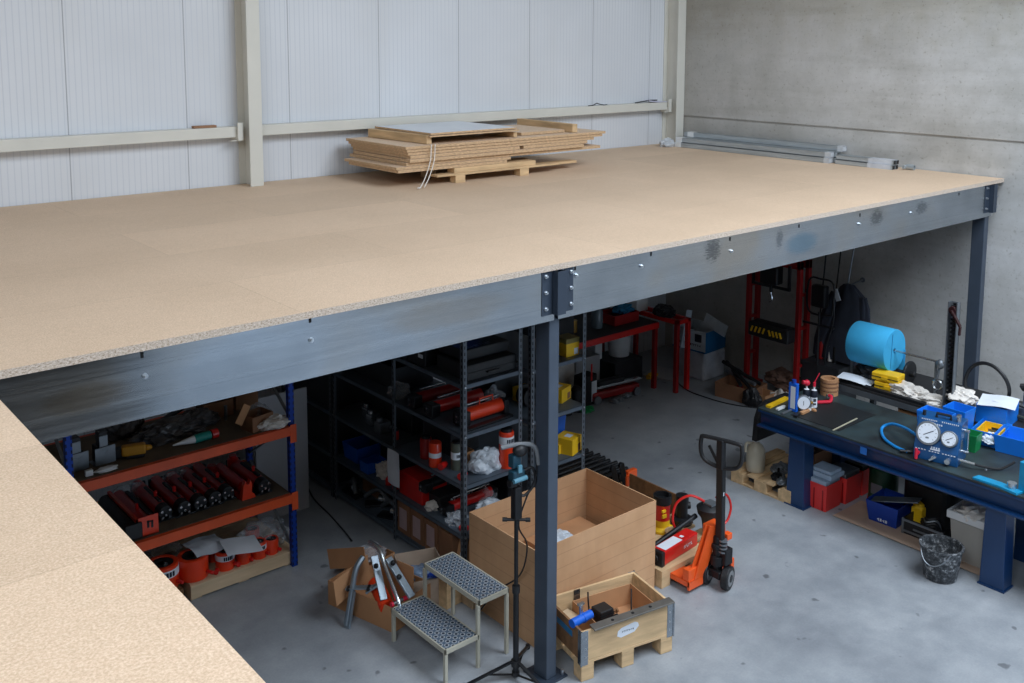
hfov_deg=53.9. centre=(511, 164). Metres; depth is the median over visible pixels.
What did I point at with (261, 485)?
pump
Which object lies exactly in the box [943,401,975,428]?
storage bin
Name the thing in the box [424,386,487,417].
pump
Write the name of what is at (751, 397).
boot
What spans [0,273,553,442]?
beam
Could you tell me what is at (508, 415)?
bar
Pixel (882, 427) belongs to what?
hose
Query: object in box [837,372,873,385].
sheet
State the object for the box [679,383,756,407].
cable
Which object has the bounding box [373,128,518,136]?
panel
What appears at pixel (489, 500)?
bag
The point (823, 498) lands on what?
crate
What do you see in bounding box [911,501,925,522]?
tool
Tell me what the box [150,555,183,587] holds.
cylinder
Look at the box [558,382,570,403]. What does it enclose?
box
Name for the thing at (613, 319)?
tray
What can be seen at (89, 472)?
ties
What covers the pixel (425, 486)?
pump
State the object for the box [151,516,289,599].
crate
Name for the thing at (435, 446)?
hydraulic cylinder
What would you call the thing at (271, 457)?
board
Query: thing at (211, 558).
cylinder
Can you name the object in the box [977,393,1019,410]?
printed sheet
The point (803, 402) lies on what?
round gauge
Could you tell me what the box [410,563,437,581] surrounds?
bag
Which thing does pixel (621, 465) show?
lever
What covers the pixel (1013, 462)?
hose
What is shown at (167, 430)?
wrapped parts
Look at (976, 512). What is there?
heap
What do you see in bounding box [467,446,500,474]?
plastic bag
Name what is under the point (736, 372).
tube
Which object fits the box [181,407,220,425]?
wrapped parts
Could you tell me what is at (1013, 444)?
storage bin
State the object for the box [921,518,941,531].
cable
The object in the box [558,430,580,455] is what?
box
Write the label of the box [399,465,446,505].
case
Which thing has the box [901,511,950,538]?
case
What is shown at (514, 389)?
box
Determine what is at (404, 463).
crate
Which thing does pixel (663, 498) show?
cup
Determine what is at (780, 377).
heap
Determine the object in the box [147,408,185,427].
bar
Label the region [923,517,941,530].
cable
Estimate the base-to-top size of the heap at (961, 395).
0.112 m
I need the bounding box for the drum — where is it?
[867,466,898,497]
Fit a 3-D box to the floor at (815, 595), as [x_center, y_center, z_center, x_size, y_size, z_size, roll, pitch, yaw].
[1.313,4.176,1.847,17.720,0.200,18.300,-6,9,-40]
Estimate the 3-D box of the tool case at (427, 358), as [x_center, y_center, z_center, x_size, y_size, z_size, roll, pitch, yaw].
[-0.648,1.542,8.317,0.365,0.140,0.260,-6,9,-40]
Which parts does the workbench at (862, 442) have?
foot plate, leg, leg, foot plate, leg, leg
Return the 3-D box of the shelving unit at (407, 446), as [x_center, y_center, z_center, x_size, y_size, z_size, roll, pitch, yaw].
[-0.781,1.989,8.691,0.600,2.420,1.988,-6,9,-40]
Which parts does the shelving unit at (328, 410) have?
shelf, shelf, post, shelf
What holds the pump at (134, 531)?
on the rack
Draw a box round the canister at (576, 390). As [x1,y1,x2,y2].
[571,385,581,412]
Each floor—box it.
[144,345,1023,682]
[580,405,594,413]
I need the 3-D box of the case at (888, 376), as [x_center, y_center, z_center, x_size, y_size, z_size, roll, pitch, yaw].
[3.614,2.036,9.688,0.260,0.075,0.174,7,10,44]
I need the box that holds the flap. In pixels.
[457,539,468,560]
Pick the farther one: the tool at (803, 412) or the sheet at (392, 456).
the tool at (803, 412)
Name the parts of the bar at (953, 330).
lever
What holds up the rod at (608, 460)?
on the support bar
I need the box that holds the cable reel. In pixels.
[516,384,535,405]
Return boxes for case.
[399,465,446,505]
[407,348,441,366]
[429,483,486,510]
[437,351,517,381]
[439,335,508,360]
[574,364,596,405]
[871,368,904,383]
[874,380,890,391]
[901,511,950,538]
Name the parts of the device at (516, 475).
knob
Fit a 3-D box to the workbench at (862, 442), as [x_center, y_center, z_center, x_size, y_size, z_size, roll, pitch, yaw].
[3.755,2.824,8.453,0.932,0.850,3.450,-6,9,-40]
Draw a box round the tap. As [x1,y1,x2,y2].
[577,601,584,613]
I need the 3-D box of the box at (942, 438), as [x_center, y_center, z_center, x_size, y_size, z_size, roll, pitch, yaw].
[3.557,2.228,8.231,0.464,0.387,0.322,6,9,38]
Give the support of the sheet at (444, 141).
on the sheet at (592, 135)
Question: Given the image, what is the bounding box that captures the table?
[835,369,1023,432]
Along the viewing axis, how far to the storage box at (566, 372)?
12.01 m
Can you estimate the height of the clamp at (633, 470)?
0.130 m
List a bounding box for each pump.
[98,495,142,540]
[107,490,158,536]
[130,480,174,522]
[148,475,192,517]
[164,471,208,512]
[178,467,223,507]
[191,462,235,501]
[226,457,272,495]
[407,382,459,408]
[419,474,446,493]
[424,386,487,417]
[440,483,497,516]
[453,394,508,425]
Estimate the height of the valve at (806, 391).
0.255 m
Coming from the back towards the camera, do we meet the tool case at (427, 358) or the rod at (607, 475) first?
the rod at (607, 475)
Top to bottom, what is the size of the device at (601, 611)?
0.150 m
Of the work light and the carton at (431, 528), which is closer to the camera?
the carton at (431, 528)
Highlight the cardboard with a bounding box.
[833,500,979,575]
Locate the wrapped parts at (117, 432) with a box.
[104,418,144,441]
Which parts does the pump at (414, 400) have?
lever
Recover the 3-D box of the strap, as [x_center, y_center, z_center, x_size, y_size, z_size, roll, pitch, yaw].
[-0.814,0.017,9.562,0.044,0.397,0.318,3,8,24]
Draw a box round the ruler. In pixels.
[832,418,857,430]
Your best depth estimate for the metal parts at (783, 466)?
9.66 m
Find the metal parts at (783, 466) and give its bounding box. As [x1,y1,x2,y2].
[770,461,787,473]
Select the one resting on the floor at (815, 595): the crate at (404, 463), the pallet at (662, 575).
the pallet at (662, 575)
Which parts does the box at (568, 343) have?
lid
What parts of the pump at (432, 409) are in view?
lever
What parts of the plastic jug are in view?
handle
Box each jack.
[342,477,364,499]
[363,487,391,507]
[365,540,414,608]
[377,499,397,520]
[653,490,671,534]
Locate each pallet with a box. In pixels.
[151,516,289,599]
[421,158,576,182]
[654,514,712,588]
[731,448,790,503]
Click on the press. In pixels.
(758, 327)
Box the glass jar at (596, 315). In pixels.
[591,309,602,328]
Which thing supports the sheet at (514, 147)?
on the sheet at (520, 150)
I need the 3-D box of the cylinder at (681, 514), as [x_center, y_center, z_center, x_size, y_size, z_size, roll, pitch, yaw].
[1.455,2.950,8.634,0.178,0.250,0.178,1,7,5]
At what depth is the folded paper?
13.30 m
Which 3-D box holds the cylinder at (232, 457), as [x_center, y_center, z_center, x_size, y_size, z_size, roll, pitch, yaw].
[-2.349,2.515,8.480,0.090,0.150,0.090,-6,9,-40]
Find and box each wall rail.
[0,122,242,151]
[262,99,671,134]
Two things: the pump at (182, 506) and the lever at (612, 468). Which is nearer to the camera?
the pump at (182, 506)
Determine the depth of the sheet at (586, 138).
10.11 m
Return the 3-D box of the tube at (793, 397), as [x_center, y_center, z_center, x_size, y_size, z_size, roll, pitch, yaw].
[2.602,2.133,9.312,0.040,0.300,0.090,-6,9,-40]
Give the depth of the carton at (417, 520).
8.40 m
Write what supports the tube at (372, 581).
in the carton at (366, 608)
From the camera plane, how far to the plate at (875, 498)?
8.88 m
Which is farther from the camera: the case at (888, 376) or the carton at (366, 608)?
the case at (888, 376)
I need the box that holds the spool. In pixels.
[820,375,838,396]
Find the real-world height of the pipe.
0.136 m
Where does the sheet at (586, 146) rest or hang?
on the sheet at (354, 160)
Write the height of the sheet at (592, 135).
0.026 m
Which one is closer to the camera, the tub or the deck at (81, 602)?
the deck at (81, 602)
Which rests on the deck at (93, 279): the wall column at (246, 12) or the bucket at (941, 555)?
the wall column at (246, 12)
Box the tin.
[574,319,576,332]
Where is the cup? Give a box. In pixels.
[653,490,671,506]
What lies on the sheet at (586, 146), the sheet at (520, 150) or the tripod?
the sheet at (520, 150)
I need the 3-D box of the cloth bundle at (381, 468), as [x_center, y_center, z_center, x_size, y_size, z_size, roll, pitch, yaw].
[-1.123,2.693,8.939,0.204,0.138,0.172,4,8,30]
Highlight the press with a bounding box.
[737,259,811,387]
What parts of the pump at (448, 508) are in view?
lever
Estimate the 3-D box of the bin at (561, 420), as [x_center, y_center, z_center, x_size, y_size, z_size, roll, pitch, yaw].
[0.333,2.314,8.774,0.220,0.270,0.160,-6,9,-40]
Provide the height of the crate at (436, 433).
0.280 m
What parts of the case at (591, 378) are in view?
panel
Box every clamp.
[626,467,636,486]
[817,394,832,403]
[902,164,915,169]
[972,460,1023,495]
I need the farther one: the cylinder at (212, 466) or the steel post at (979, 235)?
the steel post at (979, 235)
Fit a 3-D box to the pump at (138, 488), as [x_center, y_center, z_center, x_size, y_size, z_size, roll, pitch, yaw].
[-2.807,2.584,7.839,0.140,0.171,0.612,-6,9,-40]
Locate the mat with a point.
(833, 415)
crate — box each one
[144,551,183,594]
[353,359,432,390]
[369,438,416,468]
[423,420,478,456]
[810,478,842,511]
[840,471,861,503]
[860,468,868,495]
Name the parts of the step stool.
leg, leg, tread frame, leg, leg, tread frame, leg, leg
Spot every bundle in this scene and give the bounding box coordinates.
[257,413,289,430]
[375,461,387,479]
[427,572,436,577]
[611,303,634,313]
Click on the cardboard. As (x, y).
(857, 514)
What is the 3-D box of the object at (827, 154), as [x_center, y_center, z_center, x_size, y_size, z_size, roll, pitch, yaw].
[2.928,-0.222,12.426,0.082,0.063,2.300,-6,9,-40]
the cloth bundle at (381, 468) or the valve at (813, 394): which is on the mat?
the valve at (813, 394)
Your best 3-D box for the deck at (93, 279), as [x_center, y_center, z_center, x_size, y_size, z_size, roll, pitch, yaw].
[-3.043,0.618,6.503,17.355,0.038,4.506,-6,9,-40]
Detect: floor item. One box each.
[609,396,623,403]
[620,392,632,398]
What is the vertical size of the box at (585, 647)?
0.406 m
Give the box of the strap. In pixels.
[417,144,435,188]
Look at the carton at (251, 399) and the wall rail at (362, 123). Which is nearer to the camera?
the carton at (251, 399)
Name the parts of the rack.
plate, angle bracket, plate, angle bracket, plate, plate, orange bracket, plate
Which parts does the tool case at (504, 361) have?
handle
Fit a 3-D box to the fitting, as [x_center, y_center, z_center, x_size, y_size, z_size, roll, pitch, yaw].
[-0.555,2.422,8.121,0.056,0.056,0.086,4,8,28]
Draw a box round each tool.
[388,581,407,606]
[776,405,785,410]
[793,409,801,417]
[800,409,809,414]
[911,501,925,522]
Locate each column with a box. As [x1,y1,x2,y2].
[234,0,263,186]
[662,0,685,142]
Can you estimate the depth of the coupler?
7.82 m
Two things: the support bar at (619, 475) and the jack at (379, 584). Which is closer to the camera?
the jack at (379, 584)
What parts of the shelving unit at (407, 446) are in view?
post, shelf, shelf, shelf, shelf, post, shelf, shelf, shelf, shelf, shelf, post, post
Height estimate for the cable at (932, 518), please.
0.062 m
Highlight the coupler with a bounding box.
[214,567,219,574]
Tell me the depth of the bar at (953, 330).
9.09 m
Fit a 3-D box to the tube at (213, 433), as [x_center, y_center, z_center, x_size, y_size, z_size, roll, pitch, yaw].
[-2.409,2.088,7.668,0.360,0.072,0.072,-7,10,-44]
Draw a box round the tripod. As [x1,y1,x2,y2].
[467,517,539,682]
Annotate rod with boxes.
[558,451,593,467]
[558,453,600,471]
[558,456,605,475]
[558,458,610,477]
[592,460,617,471]
[597,465,619,474]
[603,466,627,477]
[815,255,826,357]
[834,248,854,363]
[836,252,840,288]
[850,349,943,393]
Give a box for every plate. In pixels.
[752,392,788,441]
[871,496,921,502]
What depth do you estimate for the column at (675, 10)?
13.47 m
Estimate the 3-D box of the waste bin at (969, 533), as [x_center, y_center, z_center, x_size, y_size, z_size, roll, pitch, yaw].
[3.853,3.054,8.309,0.400,0.430,0.380,-6,9,-40]
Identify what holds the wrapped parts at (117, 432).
on the rack
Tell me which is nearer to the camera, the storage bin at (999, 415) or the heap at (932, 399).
the storage bin at (999, 415)
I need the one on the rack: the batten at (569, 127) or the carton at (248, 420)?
the carton at (248, 420)
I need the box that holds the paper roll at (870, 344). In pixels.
[845,321,905,370]
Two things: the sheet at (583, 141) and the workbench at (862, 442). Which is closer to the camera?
the workbench at (862, 442)
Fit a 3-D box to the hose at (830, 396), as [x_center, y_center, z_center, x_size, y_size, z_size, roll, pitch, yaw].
[2.941,2.220,9.548,0.240,0.064,0.120,-1,7,-6]
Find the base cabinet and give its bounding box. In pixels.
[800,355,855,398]
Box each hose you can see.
[671,493,731,532]
[880,422,915,452]
[963,361,1023,419]
[975,461,1014,469]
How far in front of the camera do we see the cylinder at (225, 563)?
7.87 m
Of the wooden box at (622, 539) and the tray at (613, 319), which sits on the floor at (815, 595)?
the wooden box at (622, 539)
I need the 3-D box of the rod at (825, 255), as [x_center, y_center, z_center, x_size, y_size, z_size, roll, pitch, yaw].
[3.637,1.664,11.866,0.018,2.303,0.399,5,9,36]
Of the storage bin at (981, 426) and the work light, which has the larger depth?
the work light
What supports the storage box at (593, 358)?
on the floor at (815, 595)
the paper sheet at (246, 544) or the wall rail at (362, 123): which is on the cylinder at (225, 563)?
the paper sheet at (246, 544)
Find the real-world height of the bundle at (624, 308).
0.116 m
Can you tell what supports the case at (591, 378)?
on the floor at (815, 595)
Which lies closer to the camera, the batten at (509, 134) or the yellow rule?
the yellow rule
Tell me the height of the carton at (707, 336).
0.533 m
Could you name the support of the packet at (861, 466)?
in the crate at (865, 474)
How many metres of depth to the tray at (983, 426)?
8.73 m
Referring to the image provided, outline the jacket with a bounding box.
[813,277,869,365]
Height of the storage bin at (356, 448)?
0.150 m
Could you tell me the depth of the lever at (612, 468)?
9.25 m
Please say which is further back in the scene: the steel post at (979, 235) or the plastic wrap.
the steel post at (979, 235)
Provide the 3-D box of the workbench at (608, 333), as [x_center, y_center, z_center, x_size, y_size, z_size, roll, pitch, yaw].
[0.721,2.364,12.079,1.970,0.840,0.990,-6,9,-40]
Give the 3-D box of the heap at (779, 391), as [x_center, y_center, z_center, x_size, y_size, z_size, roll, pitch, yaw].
[3.132,2.721,11.792,0.285,0.217,0.311,-6,9,-40]
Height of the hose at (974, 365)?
0.434 m
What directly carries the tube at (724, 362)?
in the carton at (726, 387)
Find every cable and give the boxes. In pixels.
[309,489,352,541]
[587,592,589,609]
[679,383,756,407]
[920,520,938,529]
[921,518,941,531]
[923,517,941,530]
[924,516,942,527]
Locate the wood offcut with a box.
[192,125,216,128]
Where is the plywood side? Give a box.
[629,473,675,513]
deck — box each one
[0,144,1003,378]
[0,400,265,682]
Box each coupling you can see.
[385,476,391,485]
[900,449,913,453]
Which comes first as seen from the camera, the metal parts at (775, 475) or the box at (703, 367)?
the metal parts at (775, 475)
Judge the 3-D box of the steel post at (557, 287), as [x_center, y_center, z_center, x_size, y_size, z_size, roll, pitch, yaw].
[0.233,2.051,6.626,0.270,2.817,0.260,-6,9,-40]
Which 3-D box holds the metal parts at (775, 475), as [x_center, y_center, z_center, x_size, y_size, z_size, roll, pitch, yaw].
[2.522,2.942,9.550,0.169,0.071,0.131,-6,9,-40]
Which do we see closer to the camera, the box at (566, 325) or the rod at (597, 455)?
the rod at (597, 455)
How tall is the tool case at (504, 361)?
0.130 m
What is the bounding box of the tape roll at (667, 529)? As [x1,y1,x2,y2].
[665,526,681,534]
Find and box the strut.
[344,555,373,628]
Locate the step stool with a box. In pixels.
[391,552,508,682]
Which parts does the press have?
post, post, motor, hanging frame, post, post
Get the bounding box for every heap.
[764,366,800,389]
[770,389,787,395]
[889,380,928,399]
[915,392,945,405]
[945,385,977,404]
[953,501,985,521]
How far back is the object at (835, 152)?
12.27 m
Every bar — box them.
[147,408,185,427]
[467,413,512,431]
[587,461,621,481]
[863,385,926,405]
[933,301,961,408]
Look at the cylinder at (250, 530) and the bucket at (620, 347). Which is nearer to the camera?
the cylinder at (250, 530)
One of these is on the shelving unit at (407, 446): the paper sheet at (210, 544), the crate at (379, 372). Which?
the crate at (379, 372)
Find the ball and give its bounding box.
[659,137,674,146]
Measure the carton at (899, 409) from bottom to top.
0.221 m
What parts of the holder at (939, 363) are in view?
rod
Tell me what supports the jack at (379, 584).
in the carton at (366, 608)
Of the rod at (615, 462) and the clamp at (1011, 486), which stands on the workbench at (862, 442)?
the clamp at (1011, 486)
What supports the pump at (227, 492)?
on the rack
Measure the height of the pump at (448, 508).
0.127 m
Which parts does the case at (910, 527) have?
edge trim, edge trim, edge trim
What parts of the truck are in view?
yoke plate, release lever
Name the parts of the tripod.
leg, leg, leg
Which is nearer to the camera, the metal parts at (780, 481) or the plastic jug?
the metal parts at (780, 481)
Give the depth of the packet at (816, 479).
9.19 m
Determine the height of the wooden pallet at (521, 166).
0.145 m
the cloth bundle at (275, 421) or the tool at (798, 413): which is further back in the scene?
the tool at (798, 413)
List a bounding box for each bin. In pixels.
[342,435,380,463]
[359,454,385,474]
[535,415,565,433]
[866,488,912,528]
[917,405,955,421]
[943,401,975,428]
[947,499,983,567]
[966,429,982,452]
[971,418,1012,447]
[975,402,1018,424]
[993,424,1023,457]
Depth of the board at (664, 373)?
12.87 m
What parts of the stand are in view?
leg, rail, leg, leg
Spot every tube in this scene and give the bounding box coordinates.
[173,428,218,445]
[368,577,392,611]
[722,360,761,385]
[725,369,755,385]
[726,360,750,387]
[788,379,798,411]
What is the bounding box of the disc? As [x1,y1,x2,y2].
[902,361,916,382]
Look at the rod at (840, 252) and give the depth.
11.75 m
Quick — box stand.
[633,306,690,392]
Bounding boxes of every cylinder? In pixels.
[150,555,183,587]
[177,548,213,582]
[207,463,217,472]
[208,553,214,562]
[215,549,237,571]
[227,453,237,468]
[236,553,253,564]
[245,525,261,536]
[251,537,269,559]
[264,534,281,554]
[420,433,431,459]
[429,440,441,467]
[451,439,459,470]
[499,426,513,468]
[671,492,691,527]
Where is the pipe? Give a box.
[569,601,593,627]
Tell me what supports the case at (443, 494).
on the shelving unit at (407, 446)
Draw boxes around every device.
[480,442,539,610]
[590,602,614,621]
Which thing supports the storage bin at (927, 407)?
on the workbench at (862, 442)
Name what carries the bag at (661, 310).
on the stand
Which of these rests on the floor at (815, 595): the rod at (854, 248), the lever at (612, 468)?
the rod at (854, 248)
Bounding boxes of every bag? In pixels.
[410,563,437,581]
[424,500,438,511]
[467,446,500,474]
[474,497,499,509]
[652,303,675,317]
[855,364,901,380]
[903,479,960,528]
[982,431,1000,444]
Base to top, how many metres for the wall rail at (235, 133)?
0.175 m
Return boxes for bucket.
[608,336,630,356]
[919,534,964,584]
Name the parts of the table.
edge rail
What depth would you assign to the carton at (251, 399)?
8.40 m
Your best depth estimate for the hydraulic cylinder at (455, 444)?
8.08 m
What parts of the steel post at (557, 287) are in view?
plate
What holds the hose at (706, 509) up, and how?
on the pallet at (662, 575)
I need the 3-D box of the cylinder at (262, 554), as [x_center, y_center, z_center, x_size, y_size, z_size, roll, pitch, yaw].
[-2.032,3.084,8.097,0.130,0.136,0.151,-6,9,-40]
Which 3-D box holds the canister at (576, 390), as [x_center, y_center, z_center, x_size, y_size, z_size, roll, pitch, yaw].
[0.741,2.694,11.618,0.140,0.300,0.140,-6,9,-40]
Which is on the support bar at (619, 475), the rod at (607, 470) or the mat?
the rod at (607, 470)
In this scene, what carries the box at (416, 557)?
on the floor at (815, 595)
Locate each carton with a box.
[196,397,233,416]
[231,391,257,409]
[235,404,272,432]
[327,547,430,631]
[345,546,394,584]
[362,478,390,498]
[397,500,410,536]
[411,508,425,545]
[425,518,439,552]
[439,527,459,555]
[467,447,473,462]
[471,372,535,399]
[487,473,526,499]
[525,516,595,548]
[572,583,652,630]
[672,310,727,353]
[715,374,766,402]
[813,446,831,464]
[898,408,916,416]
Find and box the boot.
[742,386,762,406]
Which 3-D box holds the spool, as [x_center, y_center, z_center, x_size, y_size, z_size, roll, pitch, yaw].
[3.076,2.147,9.771,0.176,0.160,0.174,-6,9,-40]
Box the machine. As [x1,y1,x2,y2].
[592,375,640,404]
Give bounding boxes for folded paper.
[635,100,666,102]
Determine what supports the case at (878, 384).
on the table
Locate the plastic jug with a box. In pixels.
[744,440,764,472]
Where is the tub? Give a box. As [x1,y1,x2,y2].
[626,298,647,311]
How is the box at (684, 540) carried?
on the pallet at (662, 575)
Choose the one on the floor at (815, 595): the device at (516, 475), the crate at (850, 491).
the crate at (850, 491)
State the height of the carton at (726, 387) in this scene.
0.180 m
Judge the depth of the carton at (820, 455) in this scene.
9.50 m
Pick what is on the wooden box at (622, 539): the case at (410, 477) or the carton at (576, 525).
the carton at (576, 525)
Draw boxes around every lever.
[609,465,618,482]
[618,462,625,485]
[655,513,697,545]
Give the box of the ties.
[84,465,117,476]
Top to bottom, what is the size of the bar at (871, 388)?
0.030 m
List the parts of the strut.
plate, cross plate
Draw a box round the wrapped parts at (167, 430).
[128,413,206,446]
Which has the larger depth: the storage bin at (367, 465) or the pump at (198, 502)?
the storage bin at (367, 465)
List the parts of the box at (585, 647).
steel strip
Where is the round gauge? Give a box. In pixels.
[797,395,812,409]
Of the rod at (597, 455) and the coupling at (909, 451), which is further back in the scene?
the rod at (597, 455)
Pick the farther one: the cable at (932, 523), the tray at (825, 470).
the tray at (825, 470)
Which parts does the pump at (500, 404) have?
lever, carry handle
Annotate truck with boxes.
[670,434,743,590]
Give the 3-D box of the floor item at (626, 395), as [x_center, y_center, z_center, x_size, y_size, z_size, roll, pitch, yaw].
[1.370,2.758,12.080,0.206,0.062,0.134,-6,9,-40]
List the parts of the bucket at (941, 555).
handle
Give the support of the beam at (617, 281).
attached to the steel post at (557, 287)
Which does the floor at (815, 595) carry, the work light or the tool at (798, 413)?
the work light
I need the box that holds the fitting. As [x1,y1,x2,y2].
[437,461,447,469]
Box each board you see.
[255,387,308,521]
[503,125,564,135]
[643,366,681,381]
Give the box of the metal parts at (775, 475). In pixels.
[770,468,782,480]
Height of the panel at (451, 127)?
0.018 m
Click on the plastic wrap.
(561, 534)
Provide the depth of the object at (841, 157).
11.22 m
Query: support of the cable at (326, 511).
on the floor at (815, 595)
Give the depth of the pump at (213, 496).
7.98 m
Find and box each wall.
[0,0,665,501]
[665,0,1023,410]
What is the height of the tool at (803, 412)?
0.035 m
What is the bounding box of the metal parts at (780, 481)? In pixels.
[776,473,786,485]
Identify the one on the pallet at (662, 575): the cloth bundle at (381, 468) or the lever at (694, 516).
the lever at (694, 516)
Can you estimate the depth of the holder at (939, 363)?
9.47 m
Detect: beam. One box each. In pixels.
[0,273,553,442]
[556,184,992,318]
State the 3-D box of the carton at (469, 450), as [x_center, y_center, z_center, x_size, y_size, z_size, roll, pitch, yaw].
[-0.399,2.381,8.188,0.140,0.130,0.120,-6,9,-40]
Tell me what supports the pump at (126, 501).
on the rack
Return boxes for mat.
[791,401,874,430]
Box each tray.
[603,308,638,325]
[813,461,843,480]
[976,421,1004,434]
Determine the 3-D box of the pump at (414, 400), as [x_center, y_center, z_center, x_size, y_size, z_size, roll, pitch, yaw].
[-0.643,1.919,8.475,0.545,0.143,0.115,-6,9,-40]
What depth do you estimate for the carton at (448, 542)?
8.09 m
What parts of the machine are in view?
motor, rail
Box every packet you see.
[811,475,839,486]
[833,462,859,478]
[845,459,868,470]
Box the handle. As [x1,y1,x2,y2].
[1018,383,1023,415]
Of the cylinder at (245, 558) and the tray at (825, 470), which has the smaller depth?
the cylinder at (245, 558)
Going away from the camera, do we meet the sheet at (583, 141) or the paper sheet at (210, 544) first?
the paper sheet at (210, 544)
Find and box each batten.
[368,128,430,143]
[483,131,516,136]
[517,118,576,132]
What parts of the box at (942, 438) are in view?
red lever, carry handle, silver knob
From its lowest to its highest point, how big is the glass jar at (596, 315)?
0.290 m
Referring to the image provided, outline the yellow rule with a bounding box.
[766,396,787,407]
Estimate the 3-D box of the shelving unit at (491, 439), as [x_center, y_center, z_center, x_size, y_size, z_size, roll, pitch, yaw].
[0.074,1.982,8.762,0.620,2.420,0.998,-6,9,-40]
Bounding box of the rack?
[41,383,297,566]
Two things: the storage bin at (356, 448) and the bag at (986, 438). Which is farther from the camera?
the storage bin at (356, 448)
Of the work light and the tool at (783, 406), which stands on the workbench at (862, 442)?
the tool at (783, 406)
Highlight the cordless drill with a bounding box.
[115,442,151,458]
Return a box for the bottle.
[819,342,823,358]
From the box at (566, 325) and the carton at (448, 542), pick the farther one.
the box at (566, 325)
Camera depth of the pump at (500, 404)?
8.06 m
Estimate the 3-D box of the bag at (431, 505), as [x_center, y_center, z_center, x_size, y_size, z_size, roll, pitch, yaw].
[-0.652,2.806,8.320,0.152,0.072,0.127,-6,9,-40]
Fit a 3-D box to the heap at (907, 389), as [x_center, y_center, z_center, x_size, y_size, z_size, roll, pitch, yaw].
[3.746,2.122,9.503,0.273,0.122,0.438,-6,9,-40]
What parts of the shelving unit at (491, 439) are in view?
shelf, shelf, post, shelf, post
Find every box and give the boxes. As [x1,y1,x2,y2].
[393,547,439,604]
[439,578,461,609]
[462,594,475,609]
[469,468,655,646]
[512,383,525,401]
[523,316,573,337]
[556,570,674,681]
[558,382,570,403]
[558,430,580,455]
[559,333,579,357]
[559,363,573,386]
[574,349,599,379]
[586,343,601,378]
[600,351,642,378]
[655,528,696,567]
[679,348,724,380]
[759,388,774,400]
[913,410,974,467]
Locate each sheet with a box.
[182,534,223,556]
[219,535,262,555]
[344,157,510,169]
[346,128,605,149]
[348,134,601,152]
[349,160,506,173]
[350,143,599,165]
[351,137,593,155]
[353,144,583,162]
[353,146,519,158]
[387,448,399,487]
[520,140,586,148]
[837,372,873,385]
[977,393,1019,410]
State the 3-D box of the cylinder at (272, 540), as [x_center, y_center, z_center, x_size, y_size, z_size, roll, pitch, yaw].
[-1.946,3.081,8.164,0.120,0.126,0.141,-6,9,-40]
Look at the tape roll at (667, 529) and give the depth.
8.44 m
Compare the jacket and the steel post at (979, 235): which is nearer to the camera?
the steel post at (979, 235)
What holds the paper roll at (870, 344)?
on the holder at (939, 363)
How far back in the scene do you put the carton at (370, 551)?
8.14 m
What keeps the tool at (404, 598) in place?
in the carton at (366, 608)
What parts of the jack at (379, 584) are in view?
link plate, plate, plate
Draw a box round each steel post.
[523,267,573,682]
[962,183,998,388]
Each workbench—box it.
[514,307,658,425]
[757,387,1023,593]
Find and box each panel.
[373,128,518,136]
[375,121,516,134]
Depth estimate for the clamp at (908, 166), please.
10.96 m
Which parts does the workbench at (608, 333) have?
frame rail, leg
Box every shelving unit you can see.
[281,373,362,496]
[332,328,522,559]
[467,312,586,489]
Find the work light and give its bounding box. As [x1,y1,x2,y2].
[803,276,834,385]
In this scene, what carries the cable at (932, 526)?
in the case at (910, 527)
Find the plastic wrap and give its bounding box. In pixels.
[557,529,572,541]
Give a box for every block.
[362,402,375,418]
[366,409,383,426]
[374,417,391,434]
[563,609,578,626]
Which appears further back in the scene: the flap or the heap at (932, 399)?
the heap at (932, 399)

